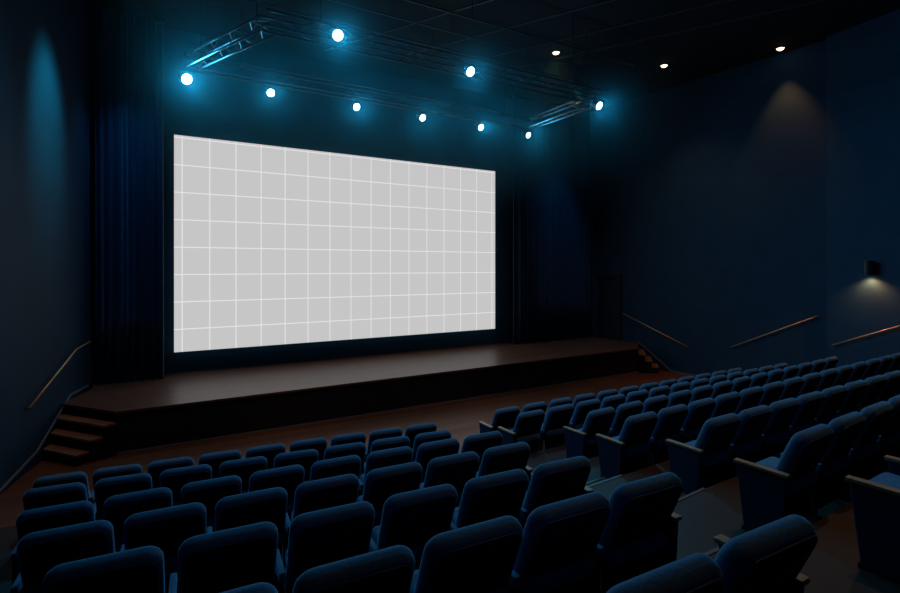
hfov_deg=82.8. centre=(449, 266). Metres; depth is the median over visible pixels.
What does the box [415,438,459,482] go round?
seat
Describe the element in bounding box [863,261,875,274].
wall lamp
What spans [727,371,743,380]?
seat
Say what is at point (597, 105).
lamp
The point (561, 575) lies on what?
seat cushion
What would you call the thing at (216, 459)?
seat
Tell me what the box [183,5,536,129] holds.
lighting truss
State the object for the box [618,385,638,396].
seat
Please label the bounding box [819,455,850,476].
seat cushion
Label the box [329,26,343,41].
lamp
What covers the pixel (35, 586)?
seat cushion
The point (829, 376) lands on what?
seat
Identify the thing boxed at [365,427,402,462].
seat
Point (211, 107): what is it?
wall
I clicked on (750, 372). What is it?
seat
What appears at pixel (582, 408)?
seat
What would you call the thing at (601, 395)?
seat
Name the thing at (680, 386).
seat
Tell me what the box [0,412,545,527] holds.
floor
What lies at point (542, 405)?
seat
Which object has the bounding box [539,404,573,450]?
seat
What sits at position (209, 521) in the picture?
seat cushion
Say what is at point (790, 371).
seat
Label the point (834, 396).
seat
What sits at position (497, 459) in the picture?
seat
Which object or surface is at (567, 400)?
seat
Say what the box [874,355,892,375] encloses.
seat
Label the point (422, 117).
lamp
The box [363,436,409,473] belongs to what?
seat
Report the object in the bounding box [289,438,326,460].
seat
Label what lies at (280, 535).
seat cushion
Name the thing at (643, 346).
trim
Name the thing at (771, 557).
seat
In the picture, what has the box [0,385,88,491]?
trim
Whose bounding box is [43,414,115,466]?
steps
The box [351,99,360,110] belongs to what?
lamp
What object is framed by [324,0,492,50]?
trim
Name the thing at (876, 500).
seat
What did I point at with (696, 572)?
seat
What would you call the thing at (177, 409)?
stage
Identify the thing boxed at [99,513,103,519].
seat cushion
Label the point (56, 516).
seat
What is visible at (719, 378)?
seat
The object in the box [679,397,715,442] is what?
seat
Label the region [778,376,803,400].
seat
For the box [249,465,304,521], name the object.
seat
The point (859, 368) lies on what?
seat
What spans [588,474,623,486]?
trim
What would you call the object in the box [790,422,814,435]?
seat cushion
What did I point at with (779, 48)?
recessed light
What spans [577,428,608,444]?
seat cushion
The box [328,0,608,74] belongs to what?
pipe
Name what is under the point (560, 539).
seat
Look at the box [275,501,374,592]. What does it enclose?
seat
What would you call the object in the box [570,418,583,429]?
seat cushion
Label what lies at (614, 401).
seat
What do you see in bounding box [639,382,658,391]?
seat
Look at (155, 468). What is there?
seat
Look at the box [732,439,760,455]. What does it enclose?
seat cushion
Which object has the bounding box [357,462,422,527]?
seat
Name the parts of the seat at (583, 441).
panel, armrest, backrest, panel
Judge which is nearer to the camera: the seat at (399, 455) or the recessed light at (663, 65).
the seat at (399, 455)
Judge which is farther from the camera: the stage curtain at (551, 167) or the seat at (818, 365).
the stage curtain at (551, 167)
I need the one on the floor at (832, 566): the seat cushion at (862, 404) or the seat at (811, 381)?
the seat at (811, 381)
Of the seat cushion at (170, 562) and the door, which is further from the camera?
the door
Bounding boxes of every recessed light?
[551,50,560,54]
[659,63,668,67]
[775,46,785,50]
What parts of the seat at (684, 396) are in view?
panel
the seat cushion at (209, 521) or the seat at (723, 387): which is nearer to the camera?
the seat cushion at (209, 521)
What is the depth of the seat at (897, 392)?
7.43 m
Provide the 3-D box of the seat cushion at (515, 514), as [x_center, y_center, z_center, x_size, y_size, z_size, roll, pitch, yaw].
[0.238,1.906,3.852,0.470,0.142,0.360,0,0,-26]
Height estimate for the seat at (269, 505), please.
0.822 m
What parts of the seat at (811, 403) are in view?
backrest, panel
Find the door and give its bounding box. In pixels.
[597,275,621,339]
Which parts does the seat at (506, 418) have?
panel, armrest, backrest, panel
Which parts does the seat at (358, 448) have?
panel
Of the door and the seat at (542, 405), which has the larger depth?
the door
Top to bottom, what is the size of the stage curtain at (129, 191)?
8.675 m
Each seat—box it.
[11,501,95,584]
[11,520,115,592]
[23,482,87,510]
[33,471,90,500]
[42,546,164,592]
[89,464,142,504]
[94,473,151,520]
[103,487,171,551]
[120,502,205,592]
[147,457,193,488]
[159,464,211,505]
[169,521,277,592]
[180,475,241,532]
[198,450,240,478]
[207,487,287,558]
[219,456,266,492]
[221,582,277,592]
[245,444,285,468]
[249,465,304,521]
[273,449,318,481]
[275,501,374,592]
[283,474,358,567]
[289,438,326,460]
[293,545,414,592]
[310,455,360,480]
[324,442,365,478]
[330,432,365,445]
[357,446,412,497]
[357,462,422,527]
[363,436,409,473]
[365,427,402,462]
[369,484,457,569]
[404,422,436,450]
[409,516,522,592]
[411,430,450,461]
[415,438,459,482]
[419,451,479,507]
[450,469,528,529]
[461,431,502,470]
[475,442,532,489]
[478,406,519,432]
[498,409,544,452]
[507,492,609,592]
[518,456,593,529]
[521,401,546,412]
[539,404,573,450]
[543,397,571,422]
[563,407,615,458]
[568,399,600,429]
[572,393,595,415]
[591,472,682,592]
[595,411,657,478]
[596,389,617,402]
[600,394,625,410]
[606,553,723,592]
[608,400,642,437]
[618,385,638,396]
[625,389,648,403]
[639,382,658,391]
[641,395,668,414]
[647,404,688,466]
[648,385,669,397]
[659,379,676,386]
[665,413,740,493]
[666,389,691,407]
[668,381,690,396]
[677,376,694,382]
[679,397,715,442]
[687,385,713,406]
[689,378,708,390]
[695,373,711,379]
[709,374,726,386]
[710,391,740,417]
[711,380,732,399]
[712,370,727,375]
[714,514,817,592]
[726,405,771,479]
[727,368,742,373]
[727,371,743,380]
[731,376,751,392]
[733,424,833,530]
[734,386,763,414]
[743,368,759,376]
[749,372,768,387]
[757,398,799,461]
[758,381,784,406]
[759,365,773,372]
[765,369,783,383]
[773,363,787,369]
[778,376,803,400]
[780,411,865,520]
[781,365,798,381]
[785,391,824,447]
[796,362,812,377]
[796,372,821,398]
[809,359,825,373]
[813,385,847,425]
[815,368,837,391]
[822,356,837,370]
[831,365,852,386]
[836,380,867,416]
[838,401,893,501]
[845,455,899,583]
[846,361,867,382]
[856,375,886,411]
[860,358,880,379]
[873,395,899,477]
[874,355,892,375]
[876,370,899,402]
[886,352,899,372]
[893,385,899,396]
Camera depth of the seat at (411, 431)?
7.93 m
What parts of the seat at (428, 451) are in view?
backrest, panel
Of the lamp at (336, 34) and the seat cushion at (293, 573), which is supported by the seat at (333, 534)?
the seat cushion at (293, 573)
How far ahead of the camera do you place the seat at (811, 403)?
5.93 m
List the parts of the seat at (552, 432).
panel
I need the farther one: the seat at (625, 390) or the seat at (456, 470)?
the seat at (625, 390)
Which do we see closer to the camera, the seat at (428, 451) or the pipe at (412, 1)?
the seat at (428, 451)
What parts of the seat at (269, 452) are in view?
backrest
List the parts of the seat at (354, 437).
panel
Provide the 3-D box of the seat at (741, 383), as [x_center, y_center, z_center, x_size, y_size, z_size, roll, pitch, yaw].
[5.117,2.389,9.278,0.597,0.822,0.477,0,0,-33]
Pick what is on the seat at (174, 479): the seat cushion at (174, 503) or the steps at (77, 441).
the seat cushion at (174, 503)
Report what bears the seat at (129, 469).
on the floor at (832, 566)
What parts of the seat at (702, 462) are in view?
armrest, panel, backrest, panel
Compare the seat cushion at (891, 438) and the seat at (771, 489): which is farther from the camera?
the seat cushion at (891, 438)
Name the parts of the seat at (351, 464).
panel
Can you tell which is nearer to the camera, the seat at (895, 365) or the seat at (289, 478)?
the seat at (289, 478)
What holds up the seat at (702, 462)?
on the floor at (832, 566)
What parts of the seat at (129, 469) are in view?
armrest, panel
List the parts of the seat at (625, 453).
panel, armrest, backrest, panel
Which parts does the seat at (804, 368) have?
panel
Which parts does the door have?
frame, frame, frame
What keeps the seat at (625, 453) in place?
on the floor at (832, 566)
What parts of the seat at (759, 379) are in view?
panel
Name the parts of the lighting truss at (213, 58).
hanging rod, hanging rod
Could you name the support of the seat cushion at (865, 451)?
on the seat at (862, 453)
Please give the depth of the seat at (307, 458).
6.11 m
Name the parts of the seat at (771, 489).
floor plate, panel, armrest, backrest, panel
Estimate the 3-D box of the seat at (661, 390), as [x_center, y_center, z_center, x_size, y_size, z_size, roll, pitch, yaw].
[3.780,2.629,9.591,0.596,0.822,0.477,0,0,-31]
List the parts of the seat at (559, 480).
armrest, panel, armrest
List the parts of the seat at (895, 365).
panel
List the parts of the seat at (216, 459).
backrest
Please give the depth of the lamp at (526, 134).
15.85 m
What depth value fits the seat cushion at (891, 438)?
4.85 m
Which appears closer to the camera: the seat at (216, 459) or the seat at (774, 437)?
the seat at (774, 437)
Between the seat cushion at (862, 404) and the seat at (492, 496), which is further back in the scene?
the seat cushion at (862, 404)
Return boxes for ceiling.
[90,0,899,110]
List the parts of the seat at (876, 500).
armrest, panel, floor plate, armrest, panel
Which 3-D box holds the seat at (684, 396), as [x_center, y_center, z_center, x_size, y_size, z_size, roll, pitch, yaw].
[3.555,2.389,8.257,0.597,0.822,0.477,0,0,-33]
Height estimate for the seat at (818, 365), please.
0.822 m
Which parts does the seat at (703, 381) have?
panel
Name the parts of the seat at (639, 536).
armrest, backrest, panel, panel, armrest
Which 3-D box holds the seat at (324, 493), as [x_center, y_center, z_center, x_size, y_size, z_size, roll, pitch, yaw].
[-1.099,2.139,4.315,0.576,0.822,0.477,0,0,-27]
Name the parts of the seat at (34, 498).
panel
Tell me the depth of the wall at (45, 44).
9.15 m
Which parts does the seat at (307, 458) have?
backrest, panel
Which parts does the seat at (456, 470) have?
backrest, panel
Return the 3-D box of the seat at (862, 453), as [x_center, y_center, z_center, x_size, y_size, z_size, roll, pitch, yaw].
[3.666,1.629,4.654,0.597,0.822,0.477,0,0,-33]
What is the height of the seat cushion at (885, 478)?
0.142 m
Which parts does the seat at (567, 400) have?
panel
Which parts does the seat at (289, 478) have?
backrest, panel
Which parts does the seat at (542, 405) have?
panel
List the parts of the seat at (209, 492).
backrest, panel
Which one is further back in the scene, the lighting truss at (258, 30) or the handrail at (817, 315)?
the handrail at (817, 315)
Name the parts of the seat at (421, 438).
panel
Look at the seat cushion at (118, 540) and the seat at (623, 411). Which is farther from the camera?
the seat at (623, 411)
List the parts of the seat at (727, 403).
panel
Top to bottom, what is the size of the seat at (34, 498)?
0.822 m
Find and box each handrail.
[25,341,90,410]
[622,313,688,348]
[731,315,817,348]
[832,325,899,347]
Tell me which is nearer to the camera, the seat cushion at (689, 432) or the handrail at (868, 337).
the seat cushion at (689, 432)
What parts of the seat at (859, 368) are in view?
panel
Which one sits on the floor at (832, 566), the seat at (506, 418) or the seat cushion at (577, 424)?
the seat at (506, 418)
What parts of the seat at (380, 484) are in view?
backrest, panel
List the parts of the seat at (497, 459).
backrest, panel, panel, armrest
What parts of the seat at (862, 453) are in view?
floor plate, armrest, backrest, panel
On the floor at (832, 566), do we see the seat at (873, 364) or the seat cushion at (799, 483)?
the seat at (873, 364)
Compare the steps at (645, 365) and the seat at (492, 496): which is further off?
the steps at (645, 365)
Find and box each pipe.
[244,0,583,83]
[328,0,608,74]
[405,0,633,65]
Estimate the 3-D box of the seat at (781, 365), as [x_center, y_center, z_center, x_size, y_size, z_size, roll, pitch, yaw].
[7.518,2.629,11.873,0.676,0.822,0.482,0,0,-31]
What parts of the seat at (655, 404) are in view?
panel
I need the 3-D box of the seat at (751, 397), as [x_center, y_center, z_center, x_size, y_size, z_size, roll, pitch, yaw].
[4.201,2.139,7.429,0.590,0.822,0.477,0,0,-32]
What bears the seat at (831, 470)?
on the floor at (832, 566)
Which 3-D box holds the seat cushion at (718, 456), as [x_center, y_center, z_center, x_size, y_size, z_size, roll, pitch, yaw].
[2.588,1.906,5.259,0.470,0.142,0.360,0,0,-31]
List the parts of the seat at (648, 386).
panel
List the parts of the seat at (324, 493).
armrest, backrest, panel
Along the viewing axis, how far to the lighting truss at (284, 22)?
10.04 m
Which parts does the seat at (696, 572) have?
panel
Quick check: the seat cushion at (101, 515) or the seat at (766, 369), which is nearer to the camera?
the seat cushion at (101, 515)
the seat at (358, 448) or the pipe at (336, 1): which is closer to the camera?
the seat at (358, 448)
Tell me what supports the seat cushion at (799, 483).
on the seat at (771, 489)
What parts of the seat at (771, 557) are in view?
panel, armrest, panel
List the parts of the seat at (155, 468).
backrest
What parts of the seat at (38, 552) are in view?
armrest, panel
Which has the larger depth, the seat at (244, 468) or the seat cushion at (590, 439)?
the seat cushion at (590, 439)
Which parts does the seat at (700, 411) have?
panel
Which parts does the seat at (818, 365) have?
panel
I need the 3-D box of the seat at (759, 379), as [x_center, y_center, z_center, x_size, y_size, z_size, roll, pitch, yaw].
[5.637,2.389,9.619,0.597,0.822,0.477,0,0,-33]
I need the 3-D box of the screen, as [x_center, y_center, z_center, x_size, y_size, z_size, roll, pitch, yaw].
[-2.705,-0.590,15.290,9.800,5.460,0.125,0,0,-30]
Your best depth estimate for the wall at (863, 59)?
12.53 m
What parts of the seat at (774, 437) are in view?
backrest, panel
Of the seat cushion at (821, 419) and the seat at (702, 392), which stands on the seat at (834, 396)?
the seat cushion at (821, 419)
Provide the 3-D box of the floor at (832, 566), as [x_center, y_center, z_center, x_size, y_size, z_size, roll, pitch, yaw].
[4.478,2.680,4.240,26.000,1.740,14.851,0,0,-30]
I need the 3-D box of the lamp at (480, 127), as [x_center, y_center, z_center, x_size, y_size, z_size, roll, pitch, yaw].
[0.857,-4.161,15.031,0.237,0.329,0.303,0,0,-30]
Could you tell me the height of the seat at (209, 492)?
0.822 m
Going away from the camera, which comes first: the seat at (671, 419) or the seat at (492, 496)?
the seat at (492, 496)
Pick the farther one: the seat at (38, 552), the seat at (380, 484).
the seat at (380, 484)
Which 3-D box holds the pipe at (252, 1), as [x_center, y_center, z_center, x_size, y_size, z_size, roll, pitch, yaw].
[-0.403,-5.848,13.170,10.500,0.344,0.048,0,0,-30]
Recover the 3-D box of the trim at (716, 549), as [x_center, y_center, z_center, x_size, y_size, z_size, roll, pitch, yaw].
[1.863,1.922,3.496,0.901,0.006,0.029,0,0,-30]
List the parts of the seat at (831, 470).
armrest, floor plate, panel, backrest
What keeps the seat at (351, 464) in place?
on the floor at (832, 566)
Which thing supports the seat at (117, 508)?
on the floor at (832, 566)
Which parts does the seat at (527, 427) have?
panel, armrest, backrest, panel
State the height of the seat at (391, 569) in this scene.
0.822 m
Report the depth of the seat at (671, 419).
6.30 m
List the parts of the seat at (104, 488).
panel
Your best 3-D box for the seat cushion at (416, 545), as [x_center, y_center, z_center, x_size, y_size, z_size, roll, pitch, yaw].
[-0.288,1.906,3.594,0.470,0.142,0.360,0,0,-26]
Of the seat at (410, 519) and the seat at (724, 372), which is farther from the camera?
the seat at (724, 372)
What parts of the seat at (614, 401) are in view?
panel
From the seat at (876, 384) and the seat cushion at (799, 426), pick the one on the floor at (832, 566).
the seat at (876, 384)
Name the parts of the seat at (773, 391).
panel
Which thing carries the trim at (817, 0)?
attached to the ceiling
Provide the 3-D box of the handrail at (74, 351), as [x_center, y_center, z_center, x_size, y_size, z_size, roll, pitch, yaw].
[-7.535,2.034,9.906,0.092,0.818,2.753,0,0,-17]
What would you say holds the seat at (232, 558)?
on the floor at (832, 566)
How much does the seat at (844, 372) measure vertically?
0.822 m
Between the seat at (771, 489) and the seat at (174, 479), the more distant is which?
the seat at (174, 479)
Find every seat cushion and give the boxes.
[26,551,115,592]
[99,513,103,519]
[114,536,123,548]
[164,556,177,571]
[172,501,180,505]
[206,518,214,529]
[278,533,282,544]
[285,549,301,586]
[287,502,293,512]
[371,525,427,558]
[409,569,508,592]
[452,507,518,523]
[510,429,539,442]
[521,557,594,592]
[541,423,564,436]
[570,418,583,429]
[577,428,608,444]
[604,532,666,566]
[612,436,649,456]
[614,429,621,435]
[654,433,680,446]
[684,427,701,437]
[684,440,729,466]
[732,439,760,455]
[756,457,817,495]
[763,430,788,445]
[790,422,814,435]
[815,415,836,425]
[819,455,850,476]
[838,408,857,416]
[850,442,878,461]
[858,402,875,411]
[869,472,899,488]
[878,430,899,447]
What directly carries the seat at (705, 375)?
on the floor at (832, 566)
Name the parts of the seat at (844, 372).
panel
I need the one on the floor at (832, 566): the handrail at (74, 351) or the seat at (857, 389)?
the seat at (857, 389)
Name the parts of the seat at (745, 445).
armrest, backrest, panel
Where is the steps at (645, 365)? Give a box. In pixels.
[638,349,658,372]
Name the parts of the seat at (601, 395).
panel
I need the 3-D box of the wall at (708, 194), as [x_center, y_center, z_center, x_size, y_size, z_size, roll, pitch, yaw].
[7.641,-1.200,16.817,0.199,9.800,8.316,0,0,-36]
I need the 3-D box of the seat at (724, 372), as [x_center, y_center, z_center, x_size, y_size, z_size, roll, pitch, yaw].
[6.258,2.869,12.184,0.597,0.822,0.477,0,0,-30]
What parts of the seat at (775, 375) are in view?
panel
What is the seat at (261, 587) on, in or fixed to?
on the floor at (832, 566)
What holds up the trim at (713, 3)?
attached to the ceiling
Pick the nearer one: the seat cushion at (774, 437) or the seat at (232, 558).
the seat at (232, 558)
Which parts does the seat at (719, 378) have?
panel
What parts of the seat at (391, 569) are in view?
panel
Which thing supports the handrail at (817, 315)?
attached to the wall at (708, 194)
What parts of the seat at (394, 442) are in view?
backrest, panel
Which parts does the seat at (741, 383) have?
panel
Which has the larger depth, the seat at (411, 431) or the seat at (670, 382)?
the seat at (670, 382)
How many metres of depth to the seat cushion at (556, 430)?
8.18 m
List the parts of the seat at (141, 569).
panel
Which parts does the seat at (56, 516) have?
armrest, panel, backrest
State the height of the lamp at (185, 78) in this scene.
0.355 m
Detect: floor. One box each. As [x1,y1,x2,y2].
[0,370,695,501]
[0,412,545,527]
[0,441,899,592]
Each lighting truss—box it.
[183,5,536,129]
[186,0,275,69]
[263,0,606,103]
[529,32,599,127]
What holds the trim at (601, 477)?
on the floor at (832, 566)
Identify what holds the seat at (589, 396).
on the floor at (832, 566)
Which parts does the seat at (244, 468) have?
backrest, panel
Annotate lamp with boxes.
[178,68,192,84]
[265,84,274,96]
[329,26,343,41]
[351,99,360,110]
[416,110,425,121]
[462,62,474,76]
[475,120,483,130]
[522,128,530,138]
[590,97,602,110]
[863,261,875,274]
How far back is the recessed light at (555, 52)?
14.17 m
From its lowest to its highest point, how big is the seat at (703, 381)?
0.822 m
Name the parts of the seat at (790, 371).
panel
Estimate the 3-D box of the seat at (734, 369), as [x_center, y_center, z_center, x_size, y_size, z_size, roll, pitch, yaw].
[6.829,2.869,12.520,0.678,0.822,0.482,0,0,-30]
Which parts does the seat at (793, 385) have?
panel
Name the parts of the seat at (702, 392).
panel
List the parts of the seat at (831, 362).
panel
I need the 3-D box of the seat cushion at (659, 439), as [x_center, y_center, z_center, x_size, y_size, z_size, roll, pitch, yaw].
[2.656,2.156,6.526,0.470,0.142,0.360,0,0,-32]
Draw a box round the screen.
[174,135,494,351]
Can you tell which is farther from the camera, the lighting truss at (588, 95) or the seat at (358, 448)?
the lighting truss at (588, 95)
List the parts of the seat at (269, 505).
armrest, panel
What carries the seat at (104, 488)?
on the floor at (832, 566)
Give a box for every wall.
[0,0,89,492]
[90,12,512,388]
[590,40,826,374]
[827,9,899,368]
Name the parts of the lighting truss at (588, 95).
hanging rod, hanging rod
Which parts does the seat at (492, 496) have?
armrest, panel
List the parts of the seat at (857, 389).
panel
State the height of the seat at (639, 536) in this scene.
0.822 m
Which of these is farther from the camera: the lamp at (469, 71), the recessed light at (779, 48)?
the recessed light at (779, 48)
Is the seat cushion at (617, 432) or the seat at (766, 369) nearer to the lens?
the seat cushion at (617, 432)
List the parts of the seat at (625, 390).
panel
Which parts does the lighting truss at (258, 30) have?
hanging rod, hanging rod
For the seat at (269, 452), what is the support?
on the floor at (832, 566)
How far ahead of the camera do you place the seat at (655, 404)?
7.72 m
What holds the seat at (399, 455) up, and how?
on the floor at (832, 566)
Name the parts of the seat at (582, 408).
panel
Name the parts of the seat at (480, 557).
panel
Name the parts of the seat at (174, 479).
backrest, panel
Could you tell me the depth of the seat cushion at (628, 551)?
2.97 m
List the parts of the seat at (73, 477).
panel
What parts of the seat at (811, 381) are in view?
panel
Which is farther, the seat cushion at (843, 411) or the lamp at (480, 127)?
the lamp at (480, 127)
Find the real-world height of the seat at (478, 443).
0.822 m
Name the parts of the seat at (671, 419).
backrest, panel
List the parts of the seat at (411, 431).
backrest, panel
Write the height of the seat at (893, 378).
0.822 m
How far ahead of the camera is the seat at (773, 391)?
7.56 m
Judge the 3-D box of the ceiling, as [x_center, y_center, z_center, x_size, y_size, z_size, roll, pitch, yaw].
[2.988,-6.100,6.814,26.000,0.200,21.200,0,0,-30]
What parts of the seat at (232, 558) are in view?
armrest, panel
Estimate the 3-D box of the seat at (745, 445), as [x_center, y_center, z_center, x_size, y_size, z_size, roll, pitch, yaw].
[3.099,1.889,5.499,0.582,0.822,0.477,0,0,-31]
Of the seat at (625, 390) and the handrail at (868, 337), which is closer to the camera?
the seat at (625, 390)
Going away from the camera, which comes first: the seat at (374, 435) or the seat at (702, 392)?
the seat at (374, 435)
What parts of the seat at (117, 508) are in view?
backrest, panel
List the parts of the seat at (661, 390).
panel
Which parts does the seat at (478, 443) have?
backrest, panel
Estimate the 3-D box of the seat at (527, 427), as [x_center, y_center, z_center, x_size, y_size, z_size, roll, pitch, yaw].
[1.130,2.629,7.978,0.600,0.822,0.482,0,0,-31]
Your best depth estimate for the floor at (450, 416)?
11.19 m
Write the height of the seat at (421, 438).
0.822 m
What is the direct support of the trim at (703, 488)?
on the floor at (832, 566)
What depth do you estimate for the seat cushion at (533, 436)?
7.90 m
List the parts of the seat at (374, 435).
panel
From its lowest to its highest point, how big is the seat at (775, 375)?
0.822 m
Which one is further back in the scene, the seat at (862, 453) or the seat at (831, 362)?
the seat at (831, 362)
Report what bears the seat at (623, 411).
on the floor at (832, 566)
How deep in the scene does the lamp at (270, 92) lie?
11.99 m
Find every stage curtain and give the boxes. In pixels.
[93,3,164,384]
[512,94,590,343]
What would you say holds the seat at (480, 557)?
on the floor at (832, 566)
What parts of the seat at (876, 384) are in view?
panel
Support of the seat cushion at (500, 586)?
on the seat at (480, 557)
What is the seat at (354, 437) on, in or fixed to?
on the floor at (832, 566)
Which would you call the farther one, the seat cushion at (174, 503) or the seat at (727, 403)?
the seat at (727, 403)
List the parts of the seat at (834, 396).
panel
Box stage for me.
[62,336,638,455]
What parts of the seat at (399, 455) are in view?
armrest, backrest, panel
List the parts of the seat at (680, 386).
panel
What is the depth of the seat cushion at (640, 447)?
6.05 m
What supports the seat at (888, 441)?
on the floor at (832, 566)
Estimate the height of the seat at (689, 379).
0.822 m
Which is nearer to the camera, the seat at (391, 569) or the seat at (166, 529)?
the seat at (391, 569)
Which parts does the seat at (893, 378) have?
panel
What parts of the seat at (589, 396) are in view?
panel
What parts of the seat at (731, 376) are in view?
panel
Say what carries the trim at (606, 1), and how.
attached to the ceiling
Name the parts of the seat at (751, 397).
panel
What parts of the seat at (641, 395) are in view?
panel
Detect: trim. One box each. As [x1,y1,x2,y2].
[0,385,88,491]
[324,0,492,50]
[407,0,613,54]
[493,0,729,56]
[520,0,825,66]
[586,477,604,483]
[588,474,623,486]
[638,341,696,375]
[678,487,705,501]
[704,547,718,555]
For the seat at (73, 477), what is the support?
on the floor at (832, 566)
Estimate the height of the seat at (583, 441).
0.822 m
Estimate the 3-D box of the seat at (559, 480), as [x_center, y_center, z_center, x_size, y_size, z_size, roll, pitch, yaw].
[0.791,1.889,4.062,0.642,0.822,0.482,0,0,-26]
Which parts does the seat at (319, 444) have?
backrest, panel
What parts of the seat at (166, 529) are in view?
backrest, panel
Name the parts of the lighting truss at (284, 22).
hanging rod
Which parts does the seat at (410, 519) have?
armrest, backrest, panel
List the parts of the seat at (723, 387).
panel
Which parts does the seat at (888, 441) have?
backrest, panel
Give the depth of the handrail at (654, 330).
17.36 m
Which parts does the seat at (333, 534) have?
armrest, panel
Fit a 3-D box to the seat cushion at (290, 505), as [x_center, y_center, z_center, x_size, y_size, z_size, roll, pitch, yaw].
[-1.798,2.406,5.222,0.470,0.142,0.360,0,0,-27]
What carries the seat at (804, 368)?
on the floor at (832, 566)
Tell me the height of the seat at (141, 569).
0.822 m

